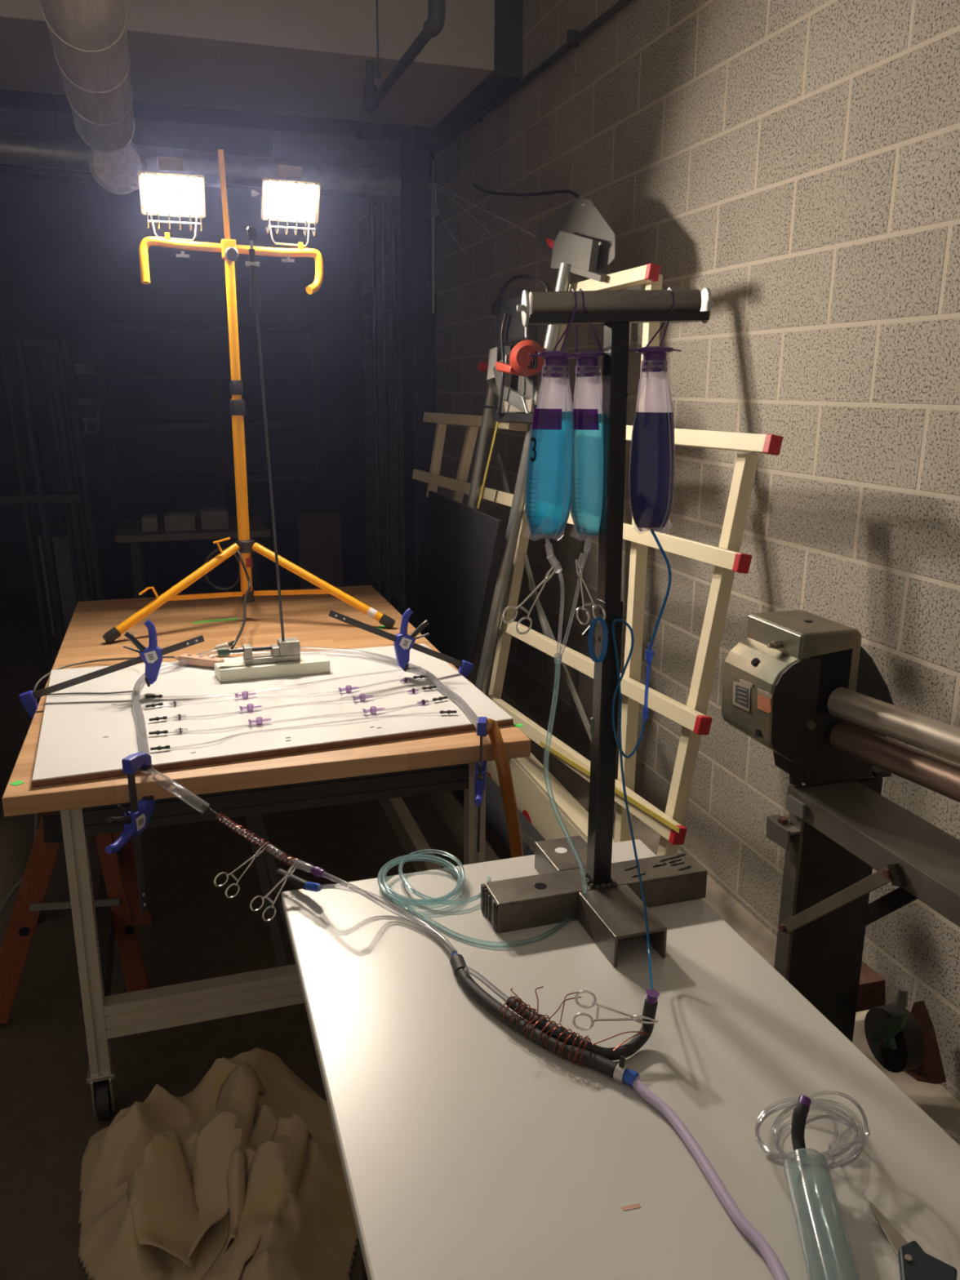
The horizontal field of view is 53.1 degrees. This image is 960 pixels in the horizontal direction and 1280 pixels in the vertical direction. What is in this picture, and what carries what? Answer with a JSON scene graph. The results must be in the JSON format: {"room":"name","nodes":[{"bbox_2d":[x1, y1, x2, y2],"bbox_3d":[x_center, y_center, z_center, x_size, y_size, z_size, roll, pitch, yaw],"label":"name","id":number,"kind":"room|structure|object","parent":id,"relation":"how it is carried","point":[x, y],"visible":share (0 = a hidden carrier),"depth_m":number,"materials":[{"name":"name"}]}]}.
{"room":"workshop","nodes":[
{"label":"workshop","id":0,"kind":"room"},
{"bbox_2d":[0,89,367,593],"bbox_3d":[-3.475,-2.601,7.975,7.000,4.400,0.200,-4,16,-17],"label":"wall","id":1,"kind":"structure","parent":0,"point":[69,257],"depth_m":8.23,"materials":[{"name":"black paint"}]},
{"bbox_2d":[79,398,100,433],"bbox_3d":[-3.318,-1.887,8.092,0.243,0.293,0.009,-4,16,-17],"label":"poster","id":2,"kind":"object","parent":1,"relation":"attached to","point":[90,408],"visible":0.66,"depth_m":8.10,"materials":[{"name":"white paper"}]},
{"bbox_2d":[0,106,399,195],"bbox_3d":[-2.794,-2.883,5.544,4.700,0.300,0.250,-4,16,-17],"label":"ceiling beam","id":3,"kind":"structure","parent":0,"point":[341,150],"depth_m":5.79,"materials":[{"name":"metal"}]},
{"bbox_2d":[0,573,511,1279],"bbox_3d":[-1.815,0.927,3.490,7.000,0.100,11.200,-4,16,-17],"label":"floor","id":4,"kind":"structure","parent":0,"point":[48,1121],"depth_m":3.04,"materials":[{"name":"concrete"}]},
{"bbox_2d":[0,337,106,652],"bbox_3d":[-2.897,-0.914,6.270,0.750,2.023,0.160,-4,16,-17],"label":"rack","id":5,"kind":"object","parent":4,"relation":"on","point":[59,367],"visible":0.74,"depth_m":6.24,"materials":[{"name":"black metal"}]},
{"bbox_2d":[34,522,77,635],"bbox_3d":[-2.960,-0.448,6.971,0.382,0.760,0.420,-4,16,-17],"label":"panel","id":6,"kind":"object","parent":4,"relation":"on","point":[59,531],"visible":0.28,"depth_m":6.77,"materials":[{"name":"white plastic"}]},
{"bbox_2d":[0,813,151,1023],"bbox_3d":[-1.272,0.761,2.933,0.504,0.745,0.605,-4,16,-17],"label":"sawhorse","id":7,"kind":"object","parent":4,"relation":"on","point":[121,883],"visible":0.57,"depth_m":2.66,"materials":[{"name":"orange wood"}]},
{"bbox_2d":[0,813,39,917],"bbox_3d":[-1.266,0.650,2.608,0.038,0.335,0.191,12,19,37],"label":"lead","id":8,"kind":"object","parent":7,"relation":"hanging from","point":[18,883],"visible":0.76,"depth_m":2.60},
{"bbox_2d":[115,515,271,598],"bbox_3d":[-2.112,-0.481,7.145,1.040,0.745,0.800,-4,16,-17],"label":"bench","id":9,"kind":"object","parent":4,"relation":"on","point":[131,531],"visible":0.56,"depth_m":6.76,"materials":[{"name":"brown wood"}]},
{"bbox_2d":[141,513,158,532],"bbox_3d":[-2.343,-0.832,6.812,0.104,0.100,0.200,-4,16,-17],"label":"storage box","id":10,"kind":"object","parent":9,"relation":"on","point":[149,522],"visible":1,"depth_m":6.72,"materials":[{"name":"grey cardboard"}]},
{"bbox_2d":[164,511,195,531],"bbox_3d":[-2.149,-0.851,6.871,0.206,0.110,0.200,-4,16,-17],"label":"storage box","id":11,"kind":"object","parent":9,"relation":"on","point":[174,521],"visible":1,"depth_m":6.79,"materials":[{"name":"grey cardboard"}]},
{"bbox_2d":[200,507,228,529],"bbox_3d":[-1.921,-0.878,6.939,0.186,0.130,0.200,-4,16,-17],"label":"storage box","id":12,"kind":"object","parent":9,"relation":"on","point":[211,518],"visible":1,"depth_m":6.85,"materials":[{"name":"grey cardboard"}]},
{"bbox_2d":[94,315,323,599],"bbox_3d":[-2.252,-1.540,8.201,1.710,2.250,0.550,-4,16,-17],"label":"shelving unit","id":13,"kind":"object","parent":4,"relation":"on","point":[282,528],"visible":0.77,"depth_m":7.91,"materials":[{"name":"black metal"}]},
{"bbox_2d":[94,319,315,331],"bbox_3d":[-2.250,-2.594,7.920,1.700,0.030,0.550,-4,16,-17],"label":"shelf","id":14,"kind":"object","parent":13,"relation":"attached to","point":[211,325],"depth_m":7.75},
{"bbox_2d":[100,373,317,378],"bbox_3d":[-2.252,-2.207,8.022,1.700,0.030,0.550,-4,16,-17],"label":"shelf","id":15,"kind":"object","parent":13,"relation":"attached to","point":[214,375],"depth_m":7.77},
{"bbox_2d":[105,421,319,428],"bbox_3d":[-2.255,-1.821,8.125,1.700,0.030,0.550,-4,16,-17],"label":"shelf","id":16,"kind":"object","parent":13,"relation":"attached to","point":[216,424],"depth_m":7.95,"materials":[{"name":"black metal"}]},
{"bbox_2d":[109,471,320,485],"bbox_3d":[-2.258,-1.385,8.240,1.700,0.030,0.550,-4,16,-17],"label":"shelf","id":17,"kind":"object","parent":13,"relation":"attached to","point":[304,476],"depth_m":8.11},
{"bbox_2d":[265,521,297,535],"bbox_3d":[-2.261,-0.951,8.356,1.700,0.030,0.550,-4,16,-17],"label":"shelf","id":18,"kind":"object","parent":13,"relation":"attached to","point":[282,528],"depth_m":8.41,"materials":[{"name":"black"}]},
{"bbox_2d":[78,1047,358,1279],"bbox_3d":[-0.562,1.129,2.088,0.618,0.238,0.814,-4,16,-17],"label":"cloth","id":19,"kind":"object","parent":4,"relation":"on","point":[239,1175],"visible":0.96,"depth_m":2.00,"materials":[{"name":"beige fabric"}]},
{"bbox_2d":[1,585,530,1120],"bbox_3d":[-0.750,0.482,3.248,1.200,0.900,1.995,-4,16,-17],"label":"work table","id":20,"kind":"object","parent":4,"relation":"on","point":[387,771],"visible":0.57,"depth_m":2.35,"materials":[{"name":"brown wood"}]},
{"bbox_2d":[9,780,25,786],"bbox_3d":[-1.018,0.315,2.113,0.022,0.001,0.023,9,17,28],"label":"tape","id":21,"kind":"object","parent":20,"relation":"on","point":[18,782],"visible":1,"depth_m":2.11,"materials":[{"name":"green plastic"}]},
{"bbox_2d":[32,656,178,692],"bbox_3d":[-1.155,0.118,2.939,0.428,0.120,0.200,-8,17,-29],"label":"power cord","id":22,"kind":"object","parent":20,"relation":"on","point":[126,658],"visible":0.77,"depth_m":2.98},
{"bbox_2d":[18,619,204,719],"bbox_3d":[-1.003,0.079,2.633,0.487,0.265,0.029,-4,16,-17],"label":"clamp","id":23,"kind":"object","parent":20,"relation":"on","point":[152,655],"visible":0.84,"depth_m":2.63,"materials":[{"name":"blue plastic"}]},
{"bbox_2d":[105,751,155,914],"bbox_3d":[-0.757,0.436,2.091,0.029,0.372,0.164,4,15,15],"label":"clamp","id":24,"kind":"object","parent":20,"relation":"attached to","point":[135,820],"visible":1,"depth_m":2.08,"materials":[{"name":"blue plastic"}]},
{"bbox_2d":[140,764,222,818],"bbox_3d":[-0.664,0.328,2.095,0.217,0.103,0.064,10,17,31],"label":"tube","id":25,"kind":"object","parent":20,"relation":"on","point":[172,786],"visible":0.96,"depth_m":2.10,"materials":[{"name":"plastic"}]},
{"bbox_2d":[193,617,239,623],"bbox_3d":[-0.982,-0.072,3.572,0.164,0.001,0.024,-7,16,-25],"label":"tape","id":26,"kind":"object","parent":20,"relation":"on","point":[222,620],"visible":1,"depth_m":3.57,"materials":[{"name":"green plastic"}]},
{"bbox_2d":[214,640,234,652],"bbox_3d":[-0.823,0.019,3.099,0.066,0.036,0.034,-2,15,-8],"label":"plug","id":27,"kind":"object","parent":20,"relation":"on","point":[226,644],"visible":0.77,"depth_m":3.09,"materials":[{"name":"plastic"}]},
{"bbox_2d":[102,149,395,643],"bbox_3d":[-0.888,-0.873,3.470,0.998,1.605,0.779,-4,16,-17],"label":"work light","id":28,"kind":"object","parent":20,"relation":"on","point":[169,194],"visible":0.98,"depth_m":3.28,"materials":[{"name":"yellow metal"}]},
{"bbox_2d":[204,548,239,590],"bbox_3d":[-0.957,-0.262,3.570,0.138,0.158,0.028,-4,16,-17],"label":"cable loop","id":29,"kind":"object","parent":28,"relation":"attached to","point":[223,549],"visible":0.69,"depth_m":3.58,"materials":[{"name":"black plastic"}]},
{"bbox_2d":[229,550,251,653],"bbox_3d":[-0.817,-0.143,3.268,0.048,0.241,0.556,-2,15,-9],"label":"cable","id":30,"kind":"object","parent":28,"relation":"hanging from","point":[237,551],"visible":0.91,"depth_m":3.32,"materials":[{"name":"black plastic"}]},
{"bbox_2d":[244,813,295,966],"bbox_3d":[-0.537,0.626,2.454,0.200,0.484,0.072,10,17,31],"label":"metal bars","id":31,"kind":"object","parent":20,"relation":"attached to","point":[255,823],"visible":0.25,"depth_m":2.45,"materials":[{"name":"grey metal"}]},
{"bbox_2d":[31,643,513,786],"bbox_3d":[-0.589,0.164,2.656,1.186,0.017,0.886,-4,16,-17],"label":"board","id":32,"kind":"object","parent":20,"relation":"on","point":[83,736],"visible":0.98,"depth_m":2.51,"materials":[{"name":"plastic"}]},
{"bbox_2d":[45,690,134,695],"bbox_3d":[-1.082,0.147,2.656,0.242,0.007,0.014,-2,15,-7],"label":"wire","id":33,"kind":"object","parent":32,"relation":"on","point":[126,691],"visible":0.92,"depth_m":2.66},
{"bbox_2d":[174,653,224,667],"bbox_3d":[-0.861,0.062,2.933,0.169,0.028,0.034,6,16,20],"label":"block","id":34,"kind":"object","parent":32,"relation":"on","point":[188,659],"visible":0.91,"depth_m":2.92,"materials":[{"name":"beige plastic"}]},
{"bbox_2d":[213,654,330,682],"bbox_3d":[-0.616,0.084,2.853,0.332,0.038,0.084,-4,16,-17],"label":"block","id":35,"kind":"object","parent":32,"relation":"on","point":[317,664],"visible":0.98,"depth_m":2.82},
{"bbox_2d":[217,637,300,665],"bbox_3d":[-0.653,0.036,2.837,0.235,0.060,0.051,-5,16,-20],"label":"vise","id":36,"kind":"object","parent":35,"relation":"on","point":[289,649],"visible":1,"depth_m":2.83,"materials":[{"name":"metal"}]},
{"bbox_2d":[245,226,284,640],"bbox_3d":[-0.606,-0.551,2.707,0.055,1.139,0.028,-4,16,-17],"label":"rod","id":37,"kind":"object","parent":36,"relation":"on","point":[255,295],"visible":1,"depth_m":2.65,"materials":[{"name":"black metal"}]},
{"bbox_2d":[145,666,415,698],"bbox_3d":[-0.538,0.125,2.746,0.791,0.014,0.057,-6,16,-22],"label":"infusion line","id":38,"kind":"object","parent":32,"relation":"on","point":[153,696],"visible":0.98,"depth_m":2.69,"materials":[{"name":"clear plastic"}]},
{"bbox_2d":[145,675,428,707],"bbox_3d":[-0.512,0.145,2.663,0.788,0.020,0.078,-5,16,-21],"label":"infusion line","id":39,"kind":"object","parent":32,"relation":"on","point":[160,704],"visible":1,"depth_m":2.67,"materials":[{"name":"clear plastic"}]},
{"bbox_2d":[148,685,437,720],"bbox_3d":[-0.477,0.169,2.571,0.777,0.020,0.050,-5,16,-20],"label":"infusion line","id":40,"kind":"object","parent":32,"relation":"on","point":[157,718],"visible":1,"depth_m":2.59,"materials":[{"name":"clear plastic"}]},
{"bbox_2d":[148,696,447,734],"bbox_3d":[-0.440,0.197,2.467,0.777,0.020,0.055,-6,16,-22],"label":"infusion line","id":41,"kind":"object","parent":32,"relation":"on","point":[165,731],"visible":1,"depth_m":2.47,"materials":[{"name":"clear plastic"}]},
{"bbox_2d":[150,710,456,750],"bbox_3d":[-0.424,0.217,2.401,0.763,0.014,0.055,-5,16,-21],"label":"infusion line","id":42,"kind":"object","parent":32,"relation":"on","point":[166,747],"visible":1,"depth_m":2.39,"materials":[{"name":"clear plastic"}]},
{"bbox_2d":[131,646,478,773],"bbox_3d":[-0.519,0.140,2.670,0.852,0.021,0.958,-4,16,-17],"label":"tube","id":43,"kind":"object","parent":32,"relation":"on","point":[140,722],"visible":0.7,"depth_m":2.68,"materials":[{"name":"clear plastic"}]},
{"bbox_2d":[375,625,386,629],"bbox_3d":[-0.356,-0.047,3.494,0.030,0.001,0.056,12,19,37],"label":"tape","id":44,"kind":"object","parent":20,"relation":"on","point":[381,626],"visible":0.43,"depth_m":3.49,"materials":[{"name":"green plastic"}]},
{"bbox_2d":[328,608,473,678],"bbox_3d":[-0.226,0.029,2.816,0.430,0.267,0.029,-4,15,-16],"label":"clamp","id":45,"kind":"object","parent":20,"relation":"attached to","point":[403,642],"visible":0.83,"depth_m":2.80,"materials":[{"name":"blue plastic"}]},
{"bbox_2d":[474,716,487,852],"bbox_3d":[-0.001,0.363,2.334,0.029,0.342,0.164,2,15,2],"label":"clamp","id":46,"kind":"object","parent":20,"relation":"attached to","point":[480,774],"visible":0.9,"depth_m":2.32,"materials":[{"name":"blue plastic"}]},
{"bbox_2d":[482,718,523,857],"bbox_3d":[0.055,0.464,2.405,0.122,0.534,0.092,6,16,21],"label":"hose","id":47,"kind":"object","parent":46,"relation":"hanging from","point":[500,756],"visible":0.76,"depth_m":2.34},
{"bbox_2d":[513,723,524,727],"bbox_3d":[0.101,0.222,2.491,0.022,0.001,0.023,-4,16,-17],"label":"tape","id":48,"kind":"object","parent":20,"relation":"on","point":[521,724],"visible":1,"depth_m":2.49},
{"bbox_2d":[297,510,343,589],"bbox_3d":[-1.199,-0.549,7.239,0.320,0.840,0.050,-4,16,-17],"label":"board","id":49,"kind":"object","parent":4,"relation":"on","point":[319,532],"visible":0.57,"depth_m":7.17,"materials":[{"name":"black wood"}]},
{"bbox_2d":[368,200,401,614],"bbox_3d":[-0.663,-1.516,6.804,0.178,2.940,0.032,-4,16,-17],"label":"vertical pipes","id":50,"kind":"object","parent":4,"relation":"on","point":[371,202],"visible":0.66,"depth_m":6.74,"materials":[{"name":"metal"}]},
{"bbox_2d":[410,490,502,679],"bbox_3d":[-0.188,0.000,4.399,0.012,1.332,1.696,-4,16,-17],"label":"panel","id":51,"kind":"object","parent":4,"relation":"on","point":[460,541],"visible":0.65,"depth_m":4.06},
{"bbox_2d":[412,197,782,856],"bbox_3d":[0.214,-0.385,3.544,0.437,2.385,2.656,-6,16,-22],"label":"ladder","id":52,"kind":"object","parent":4,"relation":"on","point":[579,239],"visible":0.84,"depth_m":3.27,"materials":[{"name":"beige wood"}]},
{"bbox_2d":[462,773,546,856],"bbox_3d":[0.105,0.646,3.588,0.126,0.232,1.452,-4,16,-17],"label":"panel","id":53,"kind":"object","parent":52,"relation":"attached to","point":[495,818],"visible":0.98,"depth_m":3.52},
{"bbox_2d":[280,839,959,1279],"bbox_3d":[0.246,1.025,1.302,0.788,0.860,1.910,-4,16,-17],"label":"table","id":54,"kind":"object","parent":4,"relation":"on","point":[469,1148],"depth_m":1.34,"materials":[{"name":"white laminate"}]},
{"bbox_2d":[275,868,321,892],"bbox_3d":[-0.364,0.481,1.915,0.024,0.044,0.158,-12,20,-40],"label":"hose","id":55,"kind":"object","parent":54,"relation":"on","point":[305,885],"visible":0.94,"depth_m":1.89,"materials":[{"name":"rubber"}]},
{"bbox_2d":[320,871,457,955],"bbox_3d":[-0.167,0.490,1.780,0.338,0.078,0.078,10,17,31],"label":"tube","id":56,"kind":"object","parent":54,"relation":"on","point":[439,936],"visible":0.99,"depth_m":1.79,"materials":[{"name":"plastic"}]},
{"bbox_2d":[215,812,326,877],"bbox_3d":[-0.428,0.419,1.953,0.345,0.043,0.023,13,19,39],"label":"tube","id":57,"kind":"object","parent":56,"relation":"attached to","point":[317,871],"visible":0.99,"depth_m":1.95,"materials":[{"name":"clear plastic"}]},
{"bbox_2d":[213,841,268,898],"bbox_3d":[-0.476,0.467,1.933,0.123,0.091,0.019,-11,19,-37],"label":"hemostat","id":58,"kind":"object","parent":57,"relation":"attached to","point":[257,853],"visible":1,"depth_m":1.93,"materials":[{"name":"metal"}]},
{"bbox_2d":[249,859,299,922],"bbox_3d":[-0.393,0.491,1.862,0.020,0.094,0.118,14,20,42],"label":"hemostat","id":59,"kind":"object","parent":57,"relation":"attached to","point":[289,873],"visible":1,"depth_m":1.85,"materials":[{"name":"metal"}]},
{"bbox_2d":[449,952,659,1087],"bbox_3d":[0.086,0.564,1.512,0.398,0.093,0.132,10,18,32],"label":"hose","id":60,"kind":"object","parent":54,"relation":"on","point":[551,1037],"visible":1,"depth_m":1.45,"materials":[{"name":"rubber"}]},
{"bbox_2d":[573,990,657,1031],"bbox_3d":[0.206,0.568,1.458,0.128,0.054,0.027,3,15,9],"label":"hemostat","id":61,"kind":"object","parent":60,"relation":"attached to","point":[637,1018],"visible":1,"depth_m":1.46,"materials":[{"name":"metal"}]},
{"bbox_2d":[480,287,714,967],"bbox_3d":[0.227,-0.033,1.721,0.358,1.130,0.375,9,17,28],"label":"stand","id":62,"kind":"object","parent":54,"relation":"on","point":[611,909],"visible":0.96,"depth_m":1.72,"materials":[{"name":"black metal"}]},
{"bbox_2d":[389,537,586,946],"bbox_3d":[0.008,0.179,1.698,0.380,0.728,0.147,2,15,5],"label":"tube","id":63,"kind":"object","parent":62,"relation":"hanging from","point":[584,881],"visible":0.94,"depth_m":1.72,"materials":[{"name":"clear plastic"}]},
{"bbox_2d":[501,560,559,635],"bbox_3d":[0.085,-0.069,1.606,0.106,0.121,0.010,-6,16,-22],"label":"hemostat","id":64,"kind":"object","parent":63,"relation":"attached to","point":[548,576],"visible":1,"depth_m":1.61,"materials":[{"name":"metal"}]},
{"bbox_2d":[524,288,585,541],"bbox_3d":[0.126,-0.361,1.559,0.107,0.401,0.068,-12,19,-38],"label":"bag","id":65,"kind":"object","parent":62,"relation":"hanging from","point":[549,473],"visible":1,"depth_m":1.55,"materials":[{"name":"blue plastic"}]},
{"bbox_2d":[570,288,604,541],"bbox_3d":[0.185,-0.373,1.628,0.098,0.414,0.068,-10,18,-33],"label":"bag","id":66,"kind":"object","parent":62,"relation":"hanging from","point":[587,366],"visible":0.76,"depth_m":1.60,"materials":[{"name":"blue plastic"}]},
{"bbox_2d":[558,533,592,657],"bbox_3d":[0.163,-0.079,1.667,0.016,0.202,0.114,10,17,31],"label":"tube","id":67,"kind":"object","parent":66,"relation":"attached to","point":[586,538],"visible":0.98,"depth_m":1.68,"materials":[{"name":"clear plastic"}]},
{"bbox_2d":[574,559,605,625],"bbox_3d":[0.180,-0.080,1.640,0.062,0.104,0.049,8,17,28],"label":"hemostat","id":68,"kind":"object","parent":67,"relation":"attached to","point":[580,574],"visible":0.98,"depth_m":1.65,"materials":[{"name":"metal"}]},
{"bbox_2d":[590,717,594,737],"bbox_3d":[0.201,0.156,1.714,0.010,0.037,0.006,-4,16,-17],"label":"tie","id":69,"kind":"object","parent":62,"relation":"attached to","point":[592,726],"visible":1,"depth_m":1.71,"materials":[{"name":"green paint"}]},
{"bbox_2d":[582,617,608,662],"bbox_3d":[0.202,0.001,1.650,0.044,0.089,0.040,-4,16,-17],"label":"bundle","id":70,"kind":"object","parent":62,"relation":"hanging from","point":[589,630],"visible":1,"depth_m":1.65,"materials":[{"name":"blue plastic"}]},
{"bbox_2d":[611,528,671,989],"bbox_3d":[0.252,0.187,1.574,0.099,0.690,0.390,3,15,10],"label":"tube","id":71,"kind":"object","parent":62,"relation":"attached to","point":[618,686],"visible":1,"depth_m":1.69,"materials":[{"name":"plastic"}]},
{"bbox_2d":[628,287,681,533],"bbox_3d":[0.290,-0.379,1.610,0.081,0.403,0.069,6,16,21],"label":"bag","id":72,"kind":"object","parent":62,"relation":"hanging from","point":[652,448],"visible":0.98,"depth_m":1.60,"materials":[{"name":"plastic"}]},
{"bbox_2d":[621,1203,640,1210],"bbox_3d":[0.185,0.695,1.177,0.023,0.001,0.006,-3,15,-13],"label":"smear","id":73,"kind":"object","parent":54,"relation":"on","point":[637,1205],"visible":1,"depth_m":1.18,"materials":[{"name":"pink"}]},
{"bbox_2d":[632,1076,789,1279],"bbox_3d":[0.288,0.678,1.206,0.034,0.018,0.380,-4,16,-17],"label":"hose","id":74,"kind":"object","parent":54,"relation":"on","point":[774,1264],"visible":1,"depth_m":1.20,"materials":[{"name":"plastic"}]},
{"bbox_2d":[782,1094,860,1279],"bbox_3d":[0.399,0.667,1.125,0.055,0.085,0.291,2,15,7],"label":"clear tube","id":75,"kind":"object","parent":54,"relation":"on","point":[821,1188],"visible":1,"depth_m":1.14,"materials":[{"name":"clear plastic"}]},
{"bbox_2d":[863,1196,957,1279],"bbox_3d":[0.503,0.705,1.106,0.071,0.015,0.158,1,15,4],"label":"scissors","id":76,"kind":"object","parent":54,"relation":"on","point":[914,1264],"visible":1,"depth_m":1.09,"materials":[{"name":"metal"}]},
{"bbox_2d":[721,609,959,1042],"bbox_3d":[1.008,0.811,1.317,0.334,1.275,2.139,-4,16,-17],"label":"machine","id":77,"kind":"object","parent":4,"relation":"on","point":[802,685],"visible":0.94,"depth_m":1.98,"materials":[{"name":"metal"}]},
{"bbox_2d":[734,684,748,707],"bbox_3d":[0.557,0.118,2.041,0.001,0.043,0.051,-4,16,-17],"label":"print","id":78,"kind":"object","parent":77,"relation":"attached to","point":[741,691],"depth_m":2.04},
{"bbox_2d":[854,960,885,1021],"bbox_3d":[0.938,0.883,2.370,0.090,0.116,0.249,-4,16,-17],"label":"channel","id":79,"kind":"object","parent":77,"relation":"attached to","point":[872,986],"visible":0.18,"depth_m":2.36,"materials":[{"name":"brown paint"}]},
{"bbox_2d":[864,986,925,1072],"bbox_3d":[0.954,0.899,2.234,0.083,0.211,0.143,-4,16,-17],"label":"handwheel","id":80,"kind":"object","parent":79,"relation":"attached to","point":[895,1039],"visible":1,"depth_m":2.20,"materials":[{"name":"black paint"}]},
{"bbox_2d":[356,0,959,1102],"bbox_3d":[0.706,-1.410,3.590,0.200,4.400,11.000,-4,16,-17],"label":"wall","id":81,"kind":"structure","parent":0,"point":[796,162],"depth_m":2.98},
{"bbox_2d":[212,0,225,109],"bbox_3d":[-1.272,-3.099,4.573,0.006,0.764,1.115,-4,16,-17],"label":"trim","id":82,"kind":"structure","parent":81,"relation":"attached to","point":[222,0],"depth_m":4.39,"materials":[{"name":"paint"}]},
{"bbox_2d":[0,0,494,128],"bbox_3d":[-2.366,-3.038,4.231,4.760,0.800,1.110,-4,16,-17],"label":"beam","id":83,"kind":"structure","parent":81,"relation":"attached to","point":[305,58],"depth_m":4.42,"materials":[{"name":"paint"}]},
{"bbox_2d":[399,124,435,623],"bbox_3d":[-0.412,-1.963,6.447,0.160,3.990,0.290,-4,16,-17],"label":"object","id":84,"kind":"structure","parent":81,"relation":"attached to","point":[418,321],"depth_m":6.33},
{"bbox_2d":[428,160,439,313],"bbox_3d":[-0.293,-2.550,6.106,0.049,0.900,0.060,-4,16,-17],"label":"conduit","id":85,"kind":"object","parent":81,"relation":"attached to","point":[433,213],"visible":1,"depth_m":6.09,"materials":[{"name":"grey metal"}]},
{"bbox_2d":[426,184,466,255],"bbox_3d":[-0.212,-2.549,5.825,0.022,0.476,0.693,-6,16,-21],"label":"rope","id":86,"kind":"object","parent":81,"relation":"attached to","point":[433,184],"visible":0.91,"depth_m":5.86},
{"bbox_2d":[422,185,491,233],"bbox_3d":[-0.168,-2.516,5.601,0.039,0.418,1.147,-5,16,-21],"label":"rope","id":87,"kind":"object","parent":81,"relation":"attached to","point":[428,185],"visible":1,"depth_m":5.42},
{"bbox_2d":[415,0,523,150],"bbox_3d":[-0.097,-3.260,5.161,0.135,0.820,1.550,-4,16,-17],"label":"pipe","id":88,"kind":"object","parent":81,"relation":"attached to","point":[508,14],"depth_m":4.61,"materials":[{"name":"metal"}]},
{"bbox_2d":[419,182,536,237],"bbox_3d":[-0.034,-2.245,4.998,0.021,0.676,2.473,-4,15,-16],"label":"rope","id":89,"kind":"object","parent":81,"relation":"attached to","point":[524,230],"visible":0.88,"depth_m":4.86,"materials":[{"name":"black"}]},
{"bbox_2d":[472,183,578,198],"bbox_3d":[0.178,-2.171,4.630,0.026,0.330,1.543,-4,15,-16],"label":"cable","id":90,"kind":"object","parent":81,"relation":"attached to","point":[559,191],"visible":1,"depth_m":4.43,"materials":[{"name":"black plastic"}]},
{"bbox_2d":[430,0,632,156],"bbox_3d":[0.314,-2.532,4.166,0.044,0.096,4.050,-4,16,-17],"label":"conduit","id":91,"kind":"object","parent":81,"relation":"attached to","point":[574,37],"visible":1,"depth_m":4.22,"materials":[{"name":"metal"}]},
{"bbox_2d":[468,662,959,1145],"bbox_3d":[0.916,1.019,2.897,0.160,0.062,8.400,-4,16,-17],"label":"baseboard","id":92,"kind":"structure","parent":81,"relation":"attached to","point":[943,1108],"depth_m":3.14,"materials":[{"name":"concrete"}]},
{"bbox_2d":[904,1000,946,1084],"bbox_3d":[1.075,0.988,2.329,0.130,0.194,0.083,-4,16,-17],"label":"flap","id":93,"kind":"object","parent":81,"relation":"attached to","point":[931,1070],"visible":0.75,"depth_m":2.34,"materials":[{"name":"paint"}]},
{"bbox_3d":[-2.611,-3.724,4.917,7.000,0.150,5.800,-4,16,-17],"label":"ceiling","id":94,"kind":"structure","parent":0,"visible":0},
{"bbox_2d":[40,0,134,153],"bbox_3d":[-1.071,-2.324,2.378,0.262,1.215,4.277,-4,16,-18],"label":"duct","id":95,"kind":"object","parent":94,"relation":"hanging from","point":[89,38],"visible":1,"depth_m":3.35,"materials":[{"name":"metal"}]},
{"bbox_2d":[88,140,146,194],"bbox_3d":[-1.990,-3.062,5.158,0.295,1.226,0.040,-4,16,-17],"label":"duct","id":96,"kind":"object","parent":94,"relation":"hanging from","point":[115,172],"visible":0.62,"depth_m":5.27,"materials":[{"name":"metal"}]},
{"bbox_2d":[0,93,401,200],"bbox_3d":[-1.665,-3.231,5.579,2.424,1.110,0.168,-4,16,-17],"label":"ceiling pipe","id":97,"kind":"object","parent":94,"relation":"hanging from","point":[17,148],"visible":0.71,"depth_m":5.67,"materials":[{"name":"metal"}]},
{"bbox_2d":[375,0,381,78],"bbox_3d":[-0.421,-2.828,3.871,0.023,1.007,0.024,-4,16,-17],"label":"rod","id":98,"kind":"object","parent":94,"relation":"hanging from","point":[378,74],"visible":1,"depth_m":3.96,"materials":[{"name":"metal"}]},
{"bbox_2d":[363,0,445,113],"bbox_3d":[-0.328,-2.798,3.807,0.062,1.022,1.207,-4,16,-18],"label":"pipe","id":99,"kind":"object","parent":94,"relation":"hanging from","point":[433,24],"visible":1,"depth_m":3.79,"materials":[{"name":"metal"}]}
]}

